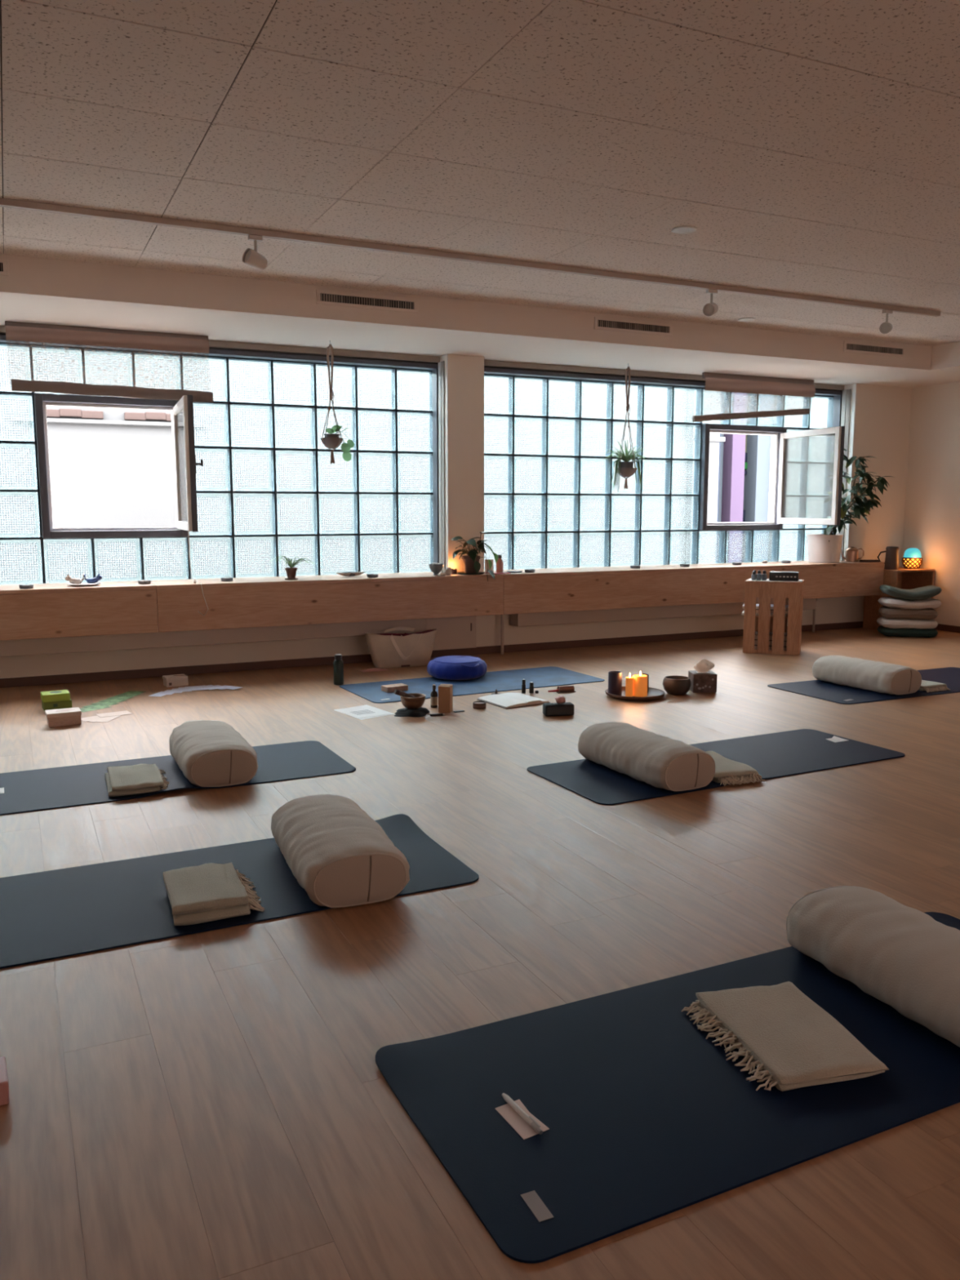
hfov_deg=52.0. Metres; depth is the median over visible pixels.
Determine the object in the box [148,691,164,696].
card
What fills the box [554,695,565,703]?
rose quartz
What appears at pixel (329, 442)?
bowl
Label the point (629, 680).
pillar candle
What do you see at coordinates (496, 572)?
notebook
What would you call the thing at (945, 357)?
trim
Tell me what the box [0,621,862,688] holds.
baseboard
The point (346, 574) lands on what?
bowl
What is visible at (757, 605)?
magazine
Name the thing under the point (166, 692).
card
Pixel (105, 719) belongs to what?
card
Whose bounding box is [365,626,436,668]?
tote bag
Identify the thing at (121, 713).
card
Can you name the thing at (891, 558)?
thermos jug
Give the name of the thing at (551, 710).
grille
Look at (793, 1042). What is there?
folded blanket
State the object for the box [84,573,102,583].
cat figurine
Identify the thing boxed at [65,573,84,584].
cat figurine
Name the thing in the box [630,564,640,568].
tealight
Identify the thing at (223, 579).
tealight
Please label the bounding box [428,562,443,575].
bowl
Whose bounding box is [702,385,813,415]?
window pane
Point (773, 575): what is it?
box
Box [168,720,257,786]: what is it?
bolster
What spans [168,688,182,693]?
card
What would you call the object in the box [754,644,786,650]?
book
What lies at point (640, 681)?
pillar candle
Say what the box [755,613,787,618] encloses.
shelf
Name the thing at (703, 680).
tissue box
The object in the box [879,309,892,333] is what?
track spotlight
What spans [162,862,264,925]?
folded blanket
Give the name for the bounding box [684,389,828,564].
window
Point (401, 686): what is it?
block
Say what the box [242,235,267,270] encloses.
track spotlight
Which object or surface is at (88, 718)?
card
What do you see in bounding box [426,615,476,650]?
wall panel
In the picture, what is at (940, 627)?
baseboard
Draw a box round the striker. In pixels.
[393,688,415,697]
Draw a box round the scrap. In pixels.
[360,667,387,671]
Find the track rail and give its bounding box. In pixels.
[0,198,940,316]
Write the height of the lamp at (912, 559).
0.206 m
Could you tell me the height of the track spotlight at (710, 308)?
0.170 m
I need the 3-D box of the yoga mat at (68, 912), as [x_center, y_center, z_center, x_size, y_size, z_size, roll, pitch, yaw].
[-0.961,0.778,3.112,1.830,0.030,0.700,-4,8,-26]
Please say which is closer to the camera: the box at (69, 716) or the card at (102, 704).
the box at (69, 716)
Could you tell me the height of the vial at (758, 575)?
0.082 m
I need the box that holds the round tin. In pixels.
[472,701,486,709]
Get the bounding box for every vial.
[751,571,755,580]
[756,570,760,580]
[761,570,766,580]
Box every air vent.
[0,258,8,275]
[315,288,417,313]
[594,316,672,336]
[843,340,905,357]
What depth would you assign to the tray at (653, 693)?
6.24 m
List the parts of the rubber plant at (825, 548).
planter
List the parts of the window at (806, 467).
waffle panel, waffle panel, waffle panel, waffle panel, waffle panel, waffle panel, waffle panel, waffle panel, waffle panel, waffle panel, waffle panel, waffle panel, waffle panel, waffle panel, waffle panel, waffle panel, waffle panel, waffle panel, waffle panel, waffle panel, waffle panel, waffle panel, waffle panel, waffle panel, waffle panel, waffle panel, waffle panel, waffle panel, waffle panel, waffle panel, head frame, waffle panel, waffle panel, waffle panel, waffle panel, waffle panel, waffle panel, waffle panel, waffle panel, waffle panel, casement frame, waffle panel, waffle panel, waffle panel, waffle panel, pane, sash, sash, waffle panel, waffle panel, frame, guide rail, guide trim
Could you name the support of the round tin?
on the floor
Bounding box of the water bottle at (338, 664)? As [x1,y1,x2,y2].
[333,653,343,684]
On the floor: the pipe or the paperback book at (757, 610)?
the pipe
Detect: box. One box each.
[40,689,72,711]
[44,706,81,727]
[162,674,188,687]
[438,684,453,712]
[688,658,717,693]
[768,570,799,581]
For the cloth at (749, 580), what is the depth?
8.14 m
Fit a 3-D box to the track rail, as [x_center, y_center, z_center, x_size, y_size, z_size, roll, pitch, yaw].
[-0.418,-2.112,5.339,8.240,0.031,0.038,-4,8,-25]
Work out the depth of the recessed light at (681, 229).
4.98 m
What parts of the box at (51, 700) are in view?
lid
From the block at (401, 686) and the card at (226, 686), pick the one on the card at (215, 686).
the card at (226, 686)
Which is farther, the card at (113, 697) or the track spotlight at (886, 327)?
the track spotlight at (886, 327)
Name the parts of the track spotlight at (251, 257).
arm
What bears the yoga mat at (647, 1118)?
on the floor
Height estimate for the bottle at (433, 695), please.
0.143 m
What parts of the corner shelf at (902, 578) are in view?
panel, panel, panel, panel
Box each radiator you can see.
[0,618,426,657]
[511,598,817,632]
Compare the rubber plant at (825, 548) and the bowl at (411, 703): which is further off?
the rubber plant at (825, 548)
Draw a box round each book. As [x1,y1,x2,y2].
[754,631,786,640]
[754,640,786,646]
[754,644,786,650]
[755,608,788,613]
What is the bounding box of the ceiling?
[0,0,959,346]
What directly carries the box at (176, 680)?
on the floor
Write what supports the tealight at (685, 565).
on the window sill at (52, 610)
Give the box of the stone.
[437,572,445,576]
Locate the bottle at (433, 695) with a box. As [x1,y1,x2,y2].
[430,684,437,707]
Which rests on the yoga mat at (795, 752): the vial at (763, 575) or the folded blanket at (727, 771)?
the folded blanket at (727, 771)
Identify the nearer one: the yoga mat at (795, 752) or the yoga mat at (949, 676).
the yoga mat at (795, 752)
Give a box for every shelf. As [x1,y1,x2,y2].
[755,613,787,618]
[862,567,934,629]
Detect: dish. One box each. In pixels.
[336,571,365,576]
[506,570,522,573]
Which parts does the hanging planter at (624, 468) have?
cord, cord, pot, cord, cord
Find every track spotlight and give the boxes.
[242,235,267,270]
[702,288,718,316]
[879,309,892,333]
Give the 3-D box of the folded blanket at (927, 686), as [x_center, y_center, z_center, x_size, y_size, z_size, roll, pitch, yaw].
[2.940,0.295,6.638,0.231,0.040,0.397,-4,8,-25]
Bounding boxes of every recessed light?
[671,226,697,234]
[737,317,755,321]
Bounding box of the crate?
[742,578,804,655]
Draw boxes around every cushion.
[426,655,486,679]
[876,616,937,629]
[876,625,937,637]
[878,596,942,608]
[878,605,937,620]
[879,584,942,600]
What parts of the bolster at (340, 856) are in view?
panel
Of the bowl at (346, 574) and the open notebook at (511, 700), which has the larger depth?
the bowl at (346, 574)
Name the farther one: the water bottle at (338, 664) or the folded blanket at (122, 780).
the water bottle at (338, 664)
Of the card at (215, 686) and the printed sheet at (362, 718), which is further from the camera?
the card at (215, 686)
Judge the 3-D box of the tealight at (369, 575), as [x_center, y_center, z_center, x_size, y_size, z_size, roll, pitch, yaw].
[-0.819,-0.493,7.509,0.088,0.032,0.088,-4,8,-25]
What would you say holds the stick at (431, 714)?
on the floor
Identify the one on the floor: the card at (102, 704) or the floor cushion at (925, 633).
the floor cushion at (925, 633)
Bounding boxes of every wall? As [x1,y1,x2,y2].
[0,354,911,678]
[902,381,959,626]
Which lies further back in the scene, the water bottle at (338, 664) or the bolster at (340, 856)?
the water bottle at (338, 664)
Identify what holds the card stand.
on the window sill at (52, 610)
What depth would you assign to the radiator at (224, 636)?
6.99 m
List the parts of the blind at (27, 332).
head rail, pull cord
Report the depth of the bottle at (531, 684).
6.43 m
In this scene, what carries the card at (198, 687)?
on the card at (188, 688)
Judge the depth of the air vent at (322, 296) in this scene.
6.39 m
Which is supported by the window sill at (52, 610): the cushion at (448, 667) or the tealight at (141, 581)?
the tealight at (141, 581)
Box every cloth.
[394,706,430,717]
[748,578,802,582]
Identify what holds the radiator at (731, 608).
on the floor
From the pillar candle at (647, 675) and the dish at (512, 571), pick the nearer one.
the pillar candle at (647, 675)
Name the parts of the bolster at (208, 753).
panel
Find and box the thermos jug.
[876,546,899,569]
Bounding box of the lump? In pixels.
[444,566,452,574]
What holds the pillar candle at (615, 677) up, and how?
on the tray at (653, 693)
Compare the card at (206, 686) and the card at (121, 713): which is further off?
the card at (206, 686)
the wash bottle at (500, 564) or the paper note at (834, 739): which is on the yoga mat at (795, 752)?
the paper note at (834, 739)
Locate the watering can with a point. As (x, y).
(851, 555)
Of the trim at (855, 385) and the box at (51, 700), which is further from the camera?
the trim at (855, 385)
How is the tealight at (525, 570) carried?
on the window sill at (52, 610)
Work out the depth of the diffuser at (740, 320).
7.39 m
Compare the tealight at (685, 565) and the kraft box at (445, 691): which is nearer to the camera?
the kraft box at (445, 691)
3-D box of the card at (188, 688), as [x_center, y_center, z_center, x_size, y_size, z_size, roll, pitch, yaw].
[-1.919,0.323,6.592,0.090,0.001,0.165,-3,8,-23]
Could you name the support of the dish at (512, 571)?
on the window sill at (52, 610)
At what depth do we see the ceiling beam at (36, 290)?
6.84 m
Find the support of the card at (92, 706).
on the card at (82, 709)
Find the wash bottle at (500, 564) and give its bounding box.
[496,554,503,572]
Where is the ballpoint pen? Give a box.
[502,1093,542,1134]
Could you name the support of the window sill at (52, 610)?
attached to the wall at (882, 413)
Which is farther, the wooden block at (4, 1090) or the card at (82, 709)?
the card at (82, 709)
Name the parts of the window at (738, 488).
blue panel, pale panel, purple post, olive panel, pale blue frame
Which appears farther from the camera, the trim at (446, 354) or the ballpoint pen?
the trim at (446, 354)
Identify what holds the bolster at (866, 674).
on the yoga mat at (949, 676)
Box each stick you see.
[430,713,444,715]
[547,685,575,693]
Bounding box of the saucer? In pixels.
[66,582,100,586]
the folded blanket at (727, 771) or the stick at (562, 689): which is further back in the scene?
the stick at (562, 689)
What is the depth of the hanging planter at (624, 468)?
8.28 m
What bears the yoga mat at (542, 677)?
on the floor
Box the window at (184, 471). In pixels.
[0,324,445,584]
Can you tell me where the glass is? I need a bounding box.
[451,568,457,573]
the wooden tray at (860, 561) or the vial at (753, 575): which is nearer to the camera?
the vial at (753, 575)
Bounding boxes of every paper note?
[495,1099,549,1139]
[826,736,847,742]
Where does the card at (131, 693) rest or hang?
on the card at (113, 697)
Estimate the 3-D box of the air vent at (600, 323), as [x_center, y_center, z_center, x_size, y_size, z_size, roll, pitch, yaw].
[1.140,-2.317,7.280,0.690,0.088,0.010,-4,8,-25]
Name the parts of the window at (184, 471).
waffle panel, waffle panel, waffle panel, waffle panel, waffle panel, waffle panel, waffle panel, waffle panel, casement frame, waffle panel, waffle panel, waffle panel, pane, sash, sash, handle, waffle panel, waffle panel, waffle panel, waffle panel, waffle panel, head frame, waffle panel, waffle panel, waffle panel, waffle panel, waffle panel, waffle panel, waffle panel, waffle panel, waffle panel, waffle panel, waffle panel, waffle panel, waffle panel, waffle panel, waffle panel, waffle panel, waffle panel, waffle panel, waffle panel, waffle panel, waffle panel, waffle panel, waffle panel, waffle panel, waffle panel, frame, guide rail, guide trim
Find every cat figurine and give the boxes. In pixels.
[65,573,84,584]
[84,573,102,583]
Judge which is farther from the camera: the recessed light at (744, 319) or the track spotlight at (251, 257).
the recessed light at (744, 319)
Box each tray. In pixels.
[604,686,665,700]
[859,560,879,562]
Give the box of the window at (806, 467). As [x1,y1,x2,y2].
[484,360,851,570]
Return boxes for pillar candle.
[608,671,622,695]
[625,673,633,697]
[632,671,647,697]
[641,673,648,693]
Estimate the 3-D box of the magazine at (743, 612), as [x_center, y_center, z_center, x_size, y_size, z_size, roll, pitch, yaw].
[2.398,-0.224,8.293,0.354,0.024,0.204,3,8,21]
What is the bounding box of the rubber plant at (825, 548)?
[807,448,894,563]
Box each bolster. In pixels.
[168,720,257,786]
[271,794,409,907]
[577,721,715,791]
[786,885,959,1047]
[812,655,921,694]
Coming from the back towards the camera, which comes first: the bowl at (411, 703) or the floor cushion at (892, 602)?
the floor cushion at (892, 602)
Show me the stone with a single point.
(442, 574)
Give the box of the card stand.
[484,559,493,573]
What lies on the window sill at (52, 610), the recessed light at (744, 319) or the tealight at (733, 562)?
the tealight at (733, 562)
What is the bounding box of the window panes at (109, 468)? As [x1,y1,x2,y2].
[0,345,688,584]
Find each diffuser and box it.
[675,227,693,233]
[739,319,752,321]
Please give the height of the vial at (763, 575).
0.080 m
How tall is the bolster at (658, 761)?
0.177 m
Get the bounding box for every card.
[80,706,110,711]
[80,715,98,721]
[82,702,117,709]
[89,699,125,706]
[89,715,119,722]
[96,711,132,717]
[100,697,133,702]
[106,693,140,699]
[115,690,145,697]
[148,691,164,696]
[157,689,173,694]
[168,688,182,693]
[177,687,191,692]
[185,685,197,690]
[192,684,207,689]
[200,684,216,689]
[208,684,226,689]
[216,684,241,689]
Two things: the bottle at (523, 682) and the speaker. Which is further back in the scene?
the bottle at (523, 682)
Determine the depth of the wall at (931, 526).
9.70 m
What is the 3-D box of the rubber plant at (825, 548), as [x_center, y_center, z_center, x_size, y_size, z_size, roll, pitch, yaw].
[3.595,-1.288,9.473,0.833,1.087,0.401,0,8,3]
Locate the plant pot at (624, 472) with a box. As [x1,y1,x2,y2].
[616,467,637,476]
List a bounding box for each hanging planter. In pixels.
[320,340,354,463]
[602,363,651,490]
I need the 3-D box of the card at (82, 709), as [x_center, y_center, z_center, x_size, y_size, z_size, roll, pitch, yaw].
[-2.340,0.413,5.949,0.115,0.001,0.190,6,9,36]
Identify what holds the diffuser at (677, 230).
attached to the recessed light at (681, 229)
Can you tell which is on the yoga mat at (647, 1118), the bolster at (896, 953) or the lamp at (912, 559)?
the bolster at (896, 953)
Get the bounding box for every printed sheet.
[333,705,391,718]
[334,704,394,719]
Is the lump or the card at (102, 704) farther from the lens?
the lump
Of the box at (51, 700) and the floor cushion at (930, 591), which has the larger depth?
the floor cushion at (930, 591)
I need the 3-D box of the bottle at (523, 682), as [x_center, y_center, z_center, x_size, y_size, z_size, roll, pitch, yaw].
[0.286,0.301,6.437,0.026,0.092,0.026,-4,8,-25]
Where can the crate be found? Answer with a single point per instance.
(764, 593)
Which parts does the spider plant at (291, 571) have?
pot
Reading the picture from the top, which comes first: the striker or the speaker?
the striker
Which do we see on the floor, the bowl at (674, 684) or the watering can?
the bowl at (674, 684)
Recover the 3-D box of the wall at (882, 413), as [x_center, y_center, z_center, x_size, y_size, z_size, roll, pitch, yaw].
[-0.501,-1.028,8.054,10.880,2.497,0.510,-4,8,-25]
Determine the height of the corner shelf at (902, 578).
0.600 m
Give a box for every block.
[0,1056,9,1106]
[381,683,408,692]
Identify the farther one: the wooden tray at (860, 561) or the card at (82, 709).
the wooden tray at (860, 561)
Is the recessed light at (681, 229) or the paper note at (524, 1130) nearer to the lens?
the paper note at (524, 1130)
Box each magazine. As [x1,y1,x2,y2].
[742,604,788,609]
[742,610,786,617]
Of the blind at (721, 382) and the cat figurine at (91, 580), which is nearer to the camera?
the cat figurine at (91, 580)
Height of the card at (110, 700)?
0.001 m
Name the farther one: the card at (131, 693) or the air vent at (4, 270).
the card at (131, 693)
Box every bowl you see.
[320,437,342,448]
[344,572,356,576]
[400,693,426,709]
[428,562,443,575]
[662,675,691,694]
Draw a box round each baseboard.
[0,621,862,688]
[933,623,959,632]
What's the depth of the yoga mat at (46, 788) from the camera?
4.42 m
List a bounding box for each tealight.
[18,583,33,588]
[137,579,151,584]
[220,577,233,581]
[366,573,377,577]
[524,568,534,572]
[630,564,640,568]
[680,563,689,567]
[732,561,742,564]
[781,560,791,563]
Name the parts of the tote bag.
handle, handle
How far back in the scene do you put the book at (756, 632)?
8.21 m
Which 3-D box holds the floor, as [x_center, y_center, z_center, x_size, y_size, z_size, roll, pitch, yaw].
[1.817,0.817,3.392,10.480,0.120,10.310,-4,8,-25]
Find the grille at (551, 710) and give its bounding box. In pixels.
[546,706,573,715]
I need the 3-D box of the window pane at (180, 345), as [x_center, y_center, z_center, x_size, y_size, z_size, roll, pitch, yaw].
[-2.486,-1.852,6.664,1.285,0.350,0.005,-4,8,-25]
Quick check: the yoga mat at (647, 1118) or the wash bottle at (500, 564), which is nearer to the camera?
the yoga mat at (647, 1118)
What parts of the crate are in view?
rail, panel, rail, panel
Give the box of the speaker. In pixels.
[542,702,573,716]
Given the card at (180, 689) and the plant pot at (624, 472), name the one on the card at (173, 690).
the card at (180, 689)
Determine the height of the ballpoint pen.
0.013 m
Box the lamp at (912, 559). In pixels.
[901,547,922,568]
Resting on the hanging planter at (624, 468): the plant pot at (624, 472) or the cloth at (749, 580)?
the plant pot at (624, 472)
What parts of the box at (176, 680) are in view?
lid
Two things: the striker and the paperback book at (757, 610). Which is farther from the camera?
the paperback book at (757, 610)
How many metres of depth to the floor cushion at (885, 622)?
9.19 m
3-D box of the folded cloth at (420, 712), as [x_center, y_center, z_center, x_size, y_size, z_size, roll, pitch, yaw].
[-0.399,0.417,5.788,0.194,0.034,0.185,1,8,5]
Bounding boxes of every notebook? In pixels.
[476,692,550,709]
[493,572,511,573]
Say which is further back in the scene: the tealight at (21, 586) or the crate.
the crate
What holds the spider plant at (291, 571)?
on the window sill at (52, 610)
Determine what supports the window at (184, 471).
in the wall at (882, 413)
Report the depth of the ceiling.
3.82 m
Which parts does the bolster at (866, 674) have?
panel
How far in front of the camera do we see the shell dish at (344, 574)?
7.54 m
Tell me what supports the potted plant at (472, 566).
on the window sill at (52, 610)
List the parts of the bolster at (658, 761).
panel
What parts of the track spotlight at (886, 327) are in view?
arm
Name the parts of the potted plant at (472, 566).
pot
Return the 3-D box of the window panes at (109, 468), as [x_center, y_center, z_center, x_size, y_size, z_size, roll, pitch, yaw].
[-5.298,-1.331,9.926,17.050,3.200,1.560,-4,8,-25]
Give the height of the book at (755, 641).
0.046 m
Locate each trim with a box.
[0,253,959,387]
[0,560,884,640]
[446,354,448,567]
[844,383,857,553]
[930,341,959,372]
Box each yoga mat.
[0,740,355,815]
[0,813,479,968]
[339,666,604,703]
[375,911,959,1263]
[527,728,905,804]
[767,666,959,704]
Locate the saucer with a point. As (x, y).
(83, 584)
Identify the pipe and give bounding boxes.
[500,614,503,654]
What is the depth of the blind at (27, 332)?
6.63 m
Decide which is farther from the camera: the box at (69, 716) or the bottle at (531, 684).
the bottle at (531, 684)
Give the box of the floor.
[0,627,959,1279]
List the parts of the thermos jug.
handle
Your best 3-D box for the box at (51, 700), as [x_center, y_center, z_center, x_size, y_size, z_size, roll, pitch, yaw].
[-2.554,0.364,5.938,0.159,0.101,0.133,-4,9,-29]
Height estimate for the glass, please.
0.042 m
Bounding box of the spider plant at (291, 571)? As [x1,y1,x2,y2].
[273,555,313,579]
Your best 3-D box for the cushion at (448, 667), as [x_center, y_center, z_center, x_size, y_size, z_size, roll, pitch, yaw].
[-0.163,0.194,7.020,0.430,0.140,0.434,-4,8,-25]
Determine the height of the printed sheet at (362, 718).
0.001 m
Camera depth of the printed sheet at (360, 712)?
5.83 m
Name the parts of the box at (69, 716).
lid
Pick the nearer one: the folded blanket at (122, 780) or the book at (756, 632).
the folded blanket at (122, 780)
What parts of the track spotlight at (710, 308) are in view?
arm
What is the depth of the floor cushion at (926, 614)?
9.18 m
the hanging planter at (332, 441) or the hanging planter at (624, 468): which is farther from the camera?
the hanging planter at (624, 468)
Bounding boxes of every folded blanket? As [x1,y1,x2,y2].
[105,764,169,796]
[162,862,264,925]
[681,981,888,1091]
[706,751,765,786]
[917,680,950,692]
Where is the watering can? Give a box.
[840,546,864,562]
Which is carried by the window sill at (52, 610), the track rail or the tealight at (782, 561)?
the tealight at (782, 561)
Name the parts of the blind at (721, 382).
head rail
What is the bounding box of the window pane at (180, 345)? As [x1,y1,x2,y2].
[5,339,209,391]
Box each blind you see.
[4,320,213,615]
[692,372,815,422]
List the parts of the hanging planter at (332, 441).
cord, cord, pot, cord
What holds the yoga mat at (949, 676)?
on the floor
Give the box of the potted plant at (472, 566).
[450,531,497,581]

